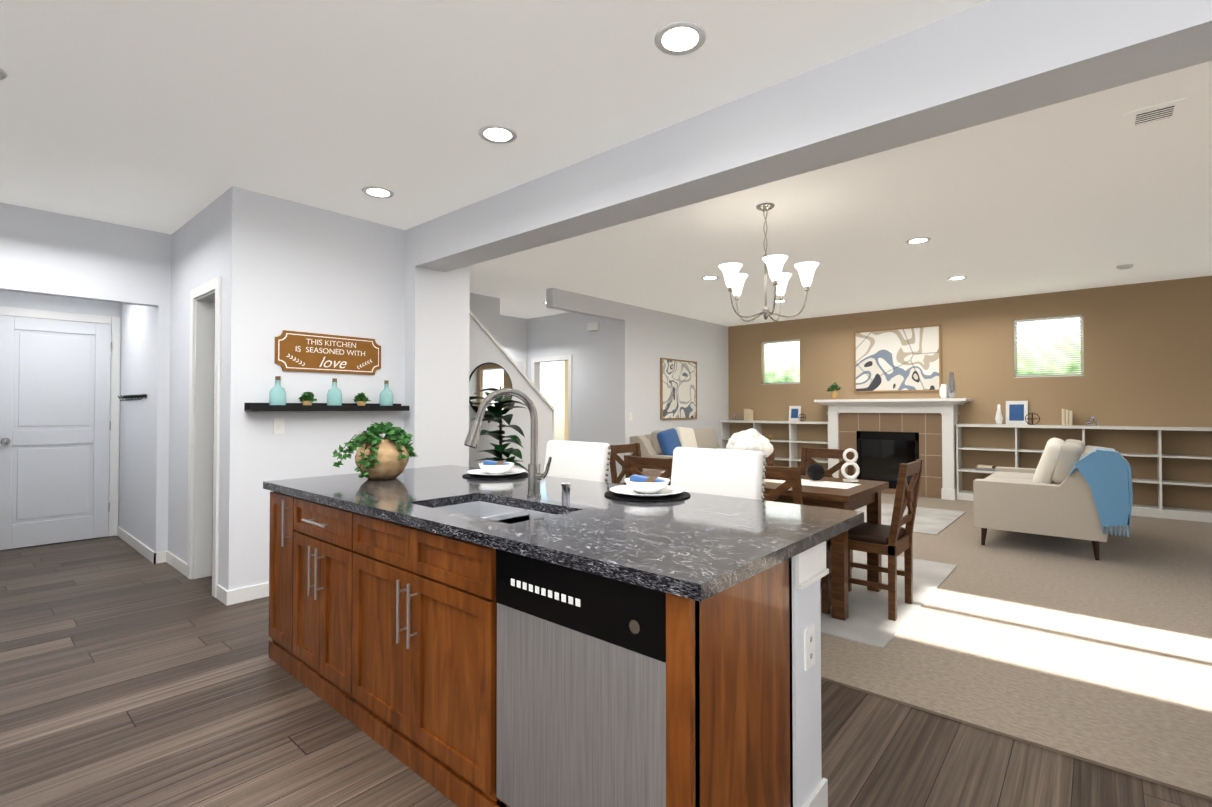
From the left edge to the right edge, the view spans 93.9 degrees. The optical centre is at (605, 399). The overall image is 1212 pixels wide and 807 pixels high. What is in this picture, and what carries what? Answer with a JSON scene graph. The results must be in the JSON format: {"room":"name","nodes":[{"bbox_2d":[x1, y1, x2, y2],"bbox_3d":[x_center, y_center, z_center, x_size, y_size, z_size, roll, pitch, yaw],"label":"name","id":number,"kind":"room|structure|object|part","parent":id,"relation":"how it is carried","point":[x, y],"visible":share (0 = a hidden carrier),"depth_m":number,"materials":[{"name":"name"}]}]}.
{"room":"dining room and kitchen","nodes":[
{"label":"dining room and kitchen","id":0,"kind":"room"},
{"bbox_2d":[0,0,988,234],"bbox_3d":[-0.729,-1.498,1.025,9.570,0.100,4.280,-1,-1,41],"label":"ceiling","id":1,"kind":"structure","parent":0,"point":[171,117],"depth_m":2.58,"materials":[{"name":"white paint"}]},
{"bbox_2d":[0,68,7,79],"bbox_3d":[-2.704,-1.423,2.418,0.204,0.005,0.204,-1,-1,41],"label":"recessed light","id":2,"kind":"object","parent":1,"relation":"in","point":[3,74],"visible":1,"depth_m":2.48,"materials":[{"name":"white"}]},
{"bbox_2d":[362,186,393,197],"bbox_3d":[-1.542,-1.401,3.833,0.204,0.005,0.204,-1,-1,41],"label":"recessed light","id":3,"kind":"object","parent":1,"relation":"in","point":[376,192],"visible":1,"depth_m":3.83,"materials":[{"name":"white glass"}]},
{"bbox_2d":[478,125,516,143],"bbox_3d":[-0.577,-1.413,3.023,0.204,0.005,0.204,-1,-1,41],"label":"recessed light","id":4,"kind":"object","parent":1,"relation":"in","point":[498,134],"visible":1,"depth_m":3.02,"materials":[{"name":"white"}]},
{"bbox_2d":[654,21,705,54],"bbox_3d":[0.293,-1.425,2.241,0.204,0.005,0.204,-1,-1,41],"label":"recessed light","id":5,"kind":"object","parent":1,"relation":"in","point":[681,38],"visible":1,"depth_m":2.23,"materials":[{"name":"white"}]},
{"bbox_2d":[0,536,1211,806],"bbox_3d":[-1.513,1.354,1.779,12.000,0.100,4.660,-1,-1,41],"label":"floor","id":6,"kind":"structure","parent":0,"point":[130,676],"depth_m":2.25,"materials":[{"name":"brown wood"}]},
{"bbox_2d":[263,388,863,806],"bbox_3d":[-0.419,0.634,2.472,2.600,1.362,1.137,-1,-1,41],"label":"kitchen island","id":7,"kind":"object","parent":6,"relation":"on","point":[460,673],"depth_m":1.68,"materials":[{"name":"brown wood"}]},
{"bbox_2d":[332,421,417,479],"bbox_3d":[-1.235,0.266,3.054,0.455,0.309,0.474,-1,-1,41],"label":"potted plant","id":8,"kind":"object","parent":7,"relation":"on","point":[385,457],"visible":1,"depth_m":2.95,"materials":[{"name":"plant"}]},
{"bbox_2d":[462,460,527,479],"bbox_3d":[-0.610,0.380,3.156,0.370,0.084,0.370,-1,-1,41],"label":"place setting","id":9,"kind":"object","parent":7,"relation":"on","point":[492,470],"visible":1,"depth_m":3.10,"materials":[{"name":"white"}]},
{"bbox_3d":[-0.413,0.304,2.483,2.600,0.702,1.120,-1,-1,41],"label":"kitchen island top","id":10,"kind":"part","parent":7,"relation":"part of","materials":[{"name":"black stone"}]},
{"bbox_2d":[604,474,689,501],"bbox_3d":[0.178,0.369,2.446,0.370,0.084,0.370,-1,-1,41],"label":"place setting","id":11,"kind":"object","parent":7,"relation":"on","point":[641,488],"visible":1,"depth_m":2.39,"materials":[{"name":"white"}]},
{"bbox_2d":[804,624,814,670],"bbox_3d":[0.621,0.753,1.724,0.008,0.120,0.070,-1,-1,41],"label":"outlet","id":12,"kind":"object","parent":7,"relation":"attached to","point":[809,646],"visible":1,"depth_m":1.72,"materials":[{"name":"white plastic"}]},
{"bbox_2d":[544,440,610,482],"bbox_3d":[-0.331,0.783,3.105,0.504,1.085,0.579,-1,-1,41],"label":"bar chair","id":13,"kind":"object","parent":6,"relation":"on","point":[589,461],"visible":0.33,"depth_m":3.23,"materials":[{"name":"fabric"}]},
{"bbox_2d":[670,447,766,499],"bbox_3d":[0.364,0.774,2.502,0.504,1.085,0.579,-1,-1,41],"label":"bar chair","id":14,"kind":"object","parent":6,"relation":"on","point":[732,473],"visible":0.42,"depth_m":2.63,"materials":[{"name":"fabric"}]},
{"bbox_2d":[821,493,1211,800],"bbox_3d":[1.985,1.421,6.422,11.200,0.112,6.940,-1,-1,41],"label":"floor carpet","id":15,"kind":"object","parent":6,"relation":"on","point":[1072,647],"depth_m":3.00,"materials":[{"name":"beige carpet"}]},
{"bbox_2d":[470,386,527,470],"bbox_3d":[-1.099,0.608,6.018,0.664,1.501,0.640,-1,-1,41],"label":"plant","id":16,"kind":"object","parent":15,"relation":"on","point":[491,414],"visible":0.58,"depth_m":6.03,"materials":[{"name":"green plant"}]},
{"bbox_2d":[630,427,725,471],"bbox_3d":[1.381,0.907,8.702,1.009,0.989,2.000,-1,-1,41],"label":"sofa","id":17,"kind":"object","parent":15,"relation":"on","point":[664,444],"visible":0.4,"depth_m":8.25,"materials":[{"name":"fabric"}]},
{"bbox_2d":[720,420,827,466],"bbox_3d":[2.907,0.892,9.748,1.942,1.048,0.319,-1,-1,41],"label":"built-in shelf","id":18,"kind":"object","parent":15,"relation":"on","point":[793,459],"visible":0.4,"depth_m":9.58,"materials":[{"name":"white wood"}]},
{"bbox_2d":[744,409,752,420],"bbox_3d":[2.536,0.267,10.079,0.104,0.210,0.160,-1,-1,41],"label":"books","id":19,"kind":"object","parent":18,"relation":"on","point":[748,414],"visible":1,"depth_m":10.03,"materials":[{"name":"beige paper"}]},
{"bbox_2d":[789,406,800,420],"bbox_3d":[3.214,0.236,9.643,0.200,0.259,0.053,-1,-1,41],"label":"decorative frame","id":20,"kind":"object","parent":18,"relation":"on","point":[794,412],"visible":0.93,"depth_m":9.64,"materials":[{"name":"white wood"}]},
{"bbox_2d":[820,550,956,648],"bbox_3d":[1.150,1.333,4.613,2.610,0.008,2.070,-1,-1,41],"label":"area rug","id":21,"kind":"object","parent":15,"relation":"on","point":[867,621],"visible":0.36,"depth_m":3.63,"materials":[{"name":"beige carpet"}]},
{"bbox_2d":[610,443,642,484],"bbox_3d":[0.341,0.870,5.037,0.502,0.930,0.420,-1,-1,41],"label":"chair","id":22,"kind":"object","parent":21,"relation":"on","point":[634,448],"visible":0.17,"depth_m":5.10,"materials":[{"name":"brown wood"}]},
{"bbox_2d":[624,455,672,484],"bbox_3d":[0.445,0.853,3.983,0.420,0.930,0.502,-1,-1,41],"label":"dining chair","id":23,"kind":"object","parent":21,"relation":"on","point":[632,464],"visible":0.12,"depth_m":3.83,"materials":[{"name":"brown wood"}]},
{"bbox_2d":[641,470,888,620],"bbox_3d":[1.062,0.947,4.166,1.670,0.748,0.850,-1,-1,41],"label":"dining table","id":24,"kind":"object","parent":21,"relation":"on","point":[832,492],"visible":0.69,"depth_m":3.53,"materials":[{"name":"brown wood"}]},
{"bbox_2d":[726,428,773,456],"bbox_3d":[1.060,0.392,4.167,0.350,0.363,0.344,-1,-1,41],"label":"flowers","id":25,"kind":"object","parent":24,"relation":"on","point":[751,439],"visible":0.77,"depth_m":4.07,"materials":[{"name":"white plant"}]},
{"bbox_2d":[807,464,824,480],"bbox_3d":[1.479,0.510,3.990,0.120,0.120,0.117,-1,-1,41],"label":"orb","id":26,"kind":"object","parent":24,"relation":"on","point":[816,472],"visible":1,"depth_m":3.95,"materials":[{"name":"black"}]},
{"bbox_2d":[841,448,859,481],"bbox_3d":[1.702,0.454,3.943,0.126,0.231,0.050,0,-1,6],"label":"decor","id":27,"kind":"object","parent":24,"relation":"on","point":[846,464],"visible":1,"depth_m":3.93,"materials":[{"name":"white ceramic"}]},
{"bbox_2d":[766,446,774,465],"bbox_3d":[1.158,0.867,4.896,0.420,0.930,0.502,-1,-1,41],"label":"dining chair","id":28,"kind":"object","parent":21,"relation":"on","point":[770,458],"visible":0.02,"depth_m":4.93,"materials":[{"name":"brown wood"}]},
{"bbox_2d":[763,466,829,613],"bbox_3d":[1.064,0.845,3.446,0.420,0.930,0.502,-1,-1,41],"label":"dining chair","id":29,"kind":"object","parent":21,"relation":"on","point":[791,476],"visible":0.12,"depth_m":3.23,"materials":[{"name":"brown wood"}]},
{"bbox_2d":[801,447,854,568],"bbox_3d":[1.664,0.861,4.457,0.420,0.930,0.502,-1,-1,41],"label":"dining chair","id":30,"kind":"object","parent":21,"relation":"on","point":[807,454],"visible":0.15,"depth_m":4.62,"materials":[{"name":"brown wood"}]},
{"bbox_2d":[828,459,923,620],"bbox_3d":[1.709,0.848,3.626,0.502,0.930,0.420,-1,-1,41],"label":"chair","id":31,"kind":"object","parent":21,"relation":"on","point":[893,541],"visible":0.73,"depth_m":3.48,"materials":[{"name":"brown wood"}]},
{"bbox_2d":[814,398,971,499],"bbox_3d":[4.233,0.695,8.468,2.050,1.403,0.519,-1,-1,41],"label":"fireplace","id":32,"kind":"object","parent":15,"relation":"on","point":[884,438],"visible":0.75,"depth_m":8.32,"materials":[{"name":"wood"}]},
{"bbox_2d":[826,382,840,398],"bbox_3d":[3.592,-0.138,8.918,0.245,0.274,0.210,-1,-1,41],"label":"potted plant","id":33,"kind":"object","parent":32,"relation":"on","point":[834,395],"visible":0.96,"depth_m":8.87,"materials":[{"name":"plant"}]},
{"bbox_2d":[939,384,948,397],"bbox_3d":[4.749,-0.116,7.954,0.125,0.200,0.125,-1,-1,41],"label":"vase","id":34,"kind":"object","parent":32,"relation":"on","point":[943,392],"visible":0.79,"depth_m":7.92,"materials":[{"name":"white ceramic"}]},
{"bbox_2d":[948,372,954,397],"bbox_3d":[4.792,-0.198,7.852,0.088,0.360,0.087,-1,-1,41],"label":"vase","id":35,"kind":"object","parent":32,"relation":"on","point":[951,386],"visible":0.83,"depth_m":7.83,"materials":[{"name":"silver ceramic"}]},
{"bbox_2d":[854,503,965,534],"bbox_3d":[3.156,1.367,6.857,1.800,0.008,1.650,-1,-1,41],"label":"rug","id":36,"kind":"object","parent":15,"relation":"on","point":[931,521],"visible":0.43,"depth_m":6.53,"materials":[{"name":"white carpet"}]},
{"bbox_2d":[973,438,1132,560],"bbox_3d":[4.334,0.855,5.499,1.090,0.995,1.690,-1,-1,41],"label":"sofa","id":37,"kind":"object","parent":15,"relation":"on","point":[1073,489],"visible":1,"depth_m":4.87,"materials":[{"name":"fabric"}]},
{"bbox_2d":[956,424,1211,522],"bbox_3d":[6.491,0.844,6.639,4.062,1.048,0.319,-1,-1,41],"label":"built-in shelf","id":38,"kind":"object","parent":15,"relation":"on","point":[1187,514],"depth_m":6.69,"materials":[{"name":"white wood"}]},
{"bbox_3d":[5.720,0.764,7.317,1.582,0.398,0.150,-1,-1,41],"label":"shelf items","id":39,"kind":"part","parent":38,"relation":"part of"},
{"bbox_2d":[995,404,1002,423],"bbox_3d":[5.296,0.199,7.633,0.090,0.270,0.088,-1,-1,41],"label":"decorative vase","id":40,"kind":"object","parent":38,"relation":"on","point":[998,418],"visible":1,"depth_m":7.61,"materials":[{"name":"white ceramic"}]},
{"bbox_2d":[1006,401,1027,424],"bbox_3d":[5.537,0.175,7.636,0.240,0.318,0.062,-1,-1,41],"label":"decorative frame","id":41,"kind":"object","parent":38,"relation":"on","point":[1016,412],"visible":0.96,"depth_m":7.63,"materials":[{"name":"white wood"}]},
{"bbox_2d":[1025,413,1039,424],"bbox_3d":[5.568,0.251,7.397,0.157,0.157,0.157,-1,-1,41],"label":"decorative orb","id":42,"kind":"object","parent":38,"relation":"on","point":[1032,418],"visible":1,"depth_m":7.43,"materials":[{"name":"black metal"}]},
{"bbox_2d":[1062,409,1072,425],"bbox_3d":[5.860,0.222,7.197,0.104,0.210,0.160,-1,-1,41],"label":"books","id":43,"kind":"object","parent":38,"relation":"on","point":[1067,417],"visible":1,"depth_m":7.14,"materials":[{"name":"beige paper"}]},
{"bbox_2d":[1085,416,1098,425],"bbox_3d":[6.018,0.260,7.020,0.135,0.128,0.060,-1,-1,41],"label":"decorative sculpture","id":44,"kind":"object","parent":38,"relation":"on","point":[1092,418],"visible":1,"depth_m":7.00,"materials":[{"name":"silver metal"}]},
{"bbox_2d":[0,0,1211,590],"bbox_3d":[1.005,-0.058,4.224,11.170,2.800,11.420,-1,-1,41],"label":"wall","id":45,"kind":"structure","parent":0,"point":[406,300],"depth_m":4.45,"materials":[{"name":"white paint"}]},
{"bbox_2d":[0,315,111,550],"bbox_3d":[-5.186,0.302,5.336,0.108,2.113,0.794,-1,-1,41],"label":"door","id":46,"kind":"structure","parent":45,"relation":"in","point":[55,425],"depth_m":5.34,"materials":[{"name":"white wood"}]},
{"bbox_2d":[0,307,120,536],"bbox_3d":[-5.223,0.263,5.364,0.018,2.195,0.940,-1,-1,41],"label":"door frame","id":47,"kind":"structure","parent":45,"relation":"attached to","point":[115,322],"depth_m":5.67,"materials":[{"name":"white wood"}]},
{"bbox_2d":[118,394,146,400],"bbox_3d":[-4.393,-0.016,5.234,0.950,0.056,0.065,-1,-1,41],"label":"hook rail","id":48,"kind":"object","parent":45,"relation":"attached to","point":[134,396],"visible":1,"depth_m":5.15,"materials":[{"name":"black metal"}]},
{"bbox_2d":[117,526,158,563],"bbox_3d":[-4.310,1.312,5.184,1.613,0.090,0.023,-1,-1,41],"label":"baseboard","id":49,"kind":"structure","parent":45,"relation":"attached to","point":[148,553],"depth_m":5.03,"materials":[{"name":"white wood"}]},
{"bbox_2d":[160,551,186,576],"bbox_3d":[-3.419,1.302,4.493,0.665,0.090,0.040,-1,-1,41],"label":"baseboard","id":50,"kind":"structure","parent":45,"relation":"attached to","point":[165,556],"depth_m":4.54,"materials":[{"name":"white wood"}]},
{"bbox_2d":[187,276,220,597],"bbox_3d":[-2.850,0.253,4.109,0.700,2.175,0.138,-1,-1,41],"label":"door frame","id":51,"kind":"structure","parent":45,"relation":"attached to","point":[203,458],"depth_m":4.26,"materials":[{"name":"white wood"}]},
{"bbox_2d":[224,582,268,605],"bbox_3d":[-2.052,1.296,4.140,0.013,0.090,1.243,-1,-1,41],"label":"baseboard","id":52,"kind":"structure","parent":45,"relation":"attached to","point":[230,597],"depth_m":3.75,"materials":[{"name":"white wood"}]},
{"bbox_2d":[273,418,283,434],"bbox_3d":[-2.263,0.185,3.917,0.008,0.115,0.070,-1,-1,41],"label":"light switch","id":53,"kind":"object","parent":45,"relation":"attached to","point":[278,426],"visible":1,"depth_m":3.91,"materials":[{"name":"white plastic"}]},
{"bbox_2d":[244,403,408,410],"bbox_3d":[-1.985,0.054,4.142,0.134,0.057,1.120,-1,-1,41],"label":"display shelf","id":54,"kind":"object","parent":45,"relation":"attached to","point":[312,407],"visible":0.98,"depth_m":4.02,"materials":[{"name":"black wood"}]},
{"bbox_2d":[269,376,285,404],"bbox_3d":[-2.235,-0.048,3.857,0.100,0.222,0.100,-1,-1,41],"label":"bottle","id":55,"kind":"object","parent":54,"relation":"on","point":[277,394],"visible":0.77,"depth_m":3.82,"materials":[{"name":"teal glass"}]},
{"bbox_2d":[299,392,316,404],"bbox_3d":[-2.105,0.005,3.998,0.113,0.125,0.119,-1,-1,41],"label":"potted plant","id":56,"kind":"object","parent":54,"relation":"on","point":[306,398],"visible":0.9,"depth_m":3.98,"materials":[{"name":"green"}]},
{"bbox_2d":[327,378,341,404],"bbox_3d":[-1.986,-0.043,4.144,0.100,0.222,0.100,-1,-1,41],"label":"bottle","id":57,"kind":"object","parent":54,"relation":"on","point":[334,395],"visible":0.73,"depth_m":4.11,"materials":[{"name":"teal glass"}]},
{"bbox_2d":[353,392,369,405],"bbox_3d":[-1.850,0.007,4.293,0.113,0.130,0.123,-1,-1,41],"label":"potted plant","id":58,"kind":"object","parent":54,"relation":"on","point":[360,399],"visible":0.94,"depth_m":4.27,"materials":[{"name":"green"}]},
{"bbox_2d":[379,380,392,405],"bbox_3d":[-1.724,-0.039,4.446,0.100,0.222,0.100,-1,-1,41],"label":"bottle","id":59,"kind":"object","parent":54,"relation":"on","point":[386,396],"visible":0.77,"depth_m":4.41,"materials":[{"name":"teal glass"}]},
{"bbox_2d":[274,330,380,374],"bbox_3d":[-2.029,-0.338,4.186,0.019,0.280,0.760,-1,-1,41],"label":"kitchen sign","id":60,"kind":"object","parent":45,"relation":"attached to","point":[307,352],"visible":1,"depth_m":4.15,"materials":[{"name":"brown wood"}]},
{"bbox_2d":[469,362,512,417],"bbox_3d":[-1.301,-0.104,6.384,0.014,0.630,0.630,-1,-1,41],"label":"round mirror","id":61,"kind":"object","parent":45,"relation":"attached to","point":[488,375],"visible":0.6,"depth_m":6.32,"materials":[{"name":"black mirror"}]},
{"bbox_2d":[470,310,554,439],"bbox_3d":[-1.313,-0.033,6.472,0.180,2.821,1.862,-1,-1,41],"label":"trim","id":62,"kind":"structure","parent":45,"relation":"attached to","point":[503,351],"depth_m":6.65,"materials":[{"name":"white wood"}]},
{"bbox_2d":[511,357,525,374],"bbox_3d":[-1.659,0.354,9.229,0.036,2.108,0.920,-1,-1,41],"label":"hall door","id":63,"kind":"structure","parent":45,"relation":"in","point":[520,363],"depth_m":9.50,"materials":[{"name":"white"}]},
{"bbox_2d":[531,355,571,440],"bbox_3d":[-0.897,0.352,9.219,0.950,2.113,0.018,-1,-1,41],"label":"door frame","id":64,"kind":"structure","parent":45,"relation":"attached to","point":[563,357],"depth_m":8.95,"materials":[{"name":"white wood"}]},
{"bbox_2d":[587,322,598,330],"bbox_3d":[-0.193,-1.110,8.612,0.210,0.120,0.044,-1,-1,41],"label":"door chime","id":65,"kind":"object","parent":45,"relation":"attached to","point":[593,326],"visible":1,"depth_m":8.59,"materials":[{"name":"white plastic"}]},
{"bbox_2d":[660,358,696,419],"bbox_3d":[1.200,-0.165,9.253,0.034,0.970,1.030,-1,-1,41],"label":"picture","id":66,"kind":"object","parent":45,"relation":"attached to","point":[678,389],"visible":1,"depth_m":9.21,"materials":[{"name":"beige paper"}]},
{"bbox_2d":[761,339,799,384],"bbox_3d":[3.074,-0.649,9.915,0.720,0.761,0.105,-1,-1,41],"label":"window","id":67,"kind":"structure","parent":45,"relation":"in","point":[781,362],"depth_m":9.94,"materials":[{"name":"white"}]},
{"bbox_2d":[854,324,940,392],"bbox_3d":[4.422,-0.604,8.645,1.210,0.970,0.034,-1,-1,41],"label":"framed picture","id":68,"kind":"object","parent":45,"relation":"attached to","point":[906,359],"visible":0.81,"depth_m":8.62,"materials":[{"name":"paper"}]},
{"bbox_2d":[1014,315,1083,377],"bbox_3d":[5.854,-0.691,7.504,0.740,0.791,0.105,-1,-1,41],"label":"window","id":69,"kind":"structure","parent":45,"relation":"in","point":[1049,347],"depth_m":7.50,"materials":[{"name":"white glass"}]},
{"bbox_2d":[470,61,1211,326],"bbox_3d":[1.921,-1.473,6.470,11.100,0.100,6.860,-1,-1,41],"label":"ceiling","id":70,"kind":"structure","parent":0,"point":[1082,192],"depth_m":4.82,"materials":[{"name":"white paint"}]},
{"bbox_2d":[701,276,718,279],"bbox_3d":[1.211,-1.417,6.596,0.204,0.005,0.204,-1,-1,41],"label":"recessed light","id":71,"kind":"object","parent":70,"relation":"in","point":[710,277],"visible":1,"depth_m":6.58,"materials":[{"name":"white"}]},
{"bbox_2d":[719,203,818,321],"bbox_3d":[1.213,-1.027,4.277,0.727,0.860,0.706,-1,-1,41],"label":"chandelier","id":72,"kind":"object","parent":70,"relation":"hanging from","point":[735,279],"visible":1,"depth_m":4.16,"materials":[{"name":"silver metal"}]},
{"bbox_2d":[906,237,930,243],"bbox_3d":[2.831,-1.440,5.137,0.204,0.005,0.204,-1,-1,41],"label":"recessed light","id":73,"kind":"object","parent":70,"relation":"in","point":[919,240],"visible":1,"depth_m":5.13,"materials":[{"name":"white glass"}]},
{"bbox_2d":[947,276,966,279],"bbox_3d":[4.101,-1.417,6.617,0.204,0.005,0.204,-1,-1,41],"label":"recessed light","id":74,"kind":"object","parent":70,"relation":"in","point":[958,278],"visible":0.98,"depth_m":6.62,"materials":[{"name":"white"}]},
{"bbox_2d":[1116,264,1133,269],"bbox_3d":[5.525,-1.412,6.030,0.136,0.034,0.136,-1,-1,41],"label":"smoke detector","id":75,"kind":"object","parent":70,"relation":"attached to","point":[1124,266],"visible":1,"depth_m":5.99,"materials":[{"name":"white plastic"}]},
{"bbox_2d":[1122,97,1189,131],"bbox_3d":[2.839,-1.472,2.933,0.240,0.012,0.240,-1,-1,41],"label":"ceiling vent","id":76,"kind":"object","parent":70,"relation":"in","point":[1158,113],"visible":1,"depth_m":2.92,"materials":[{"name":"white metal"}]}
]}

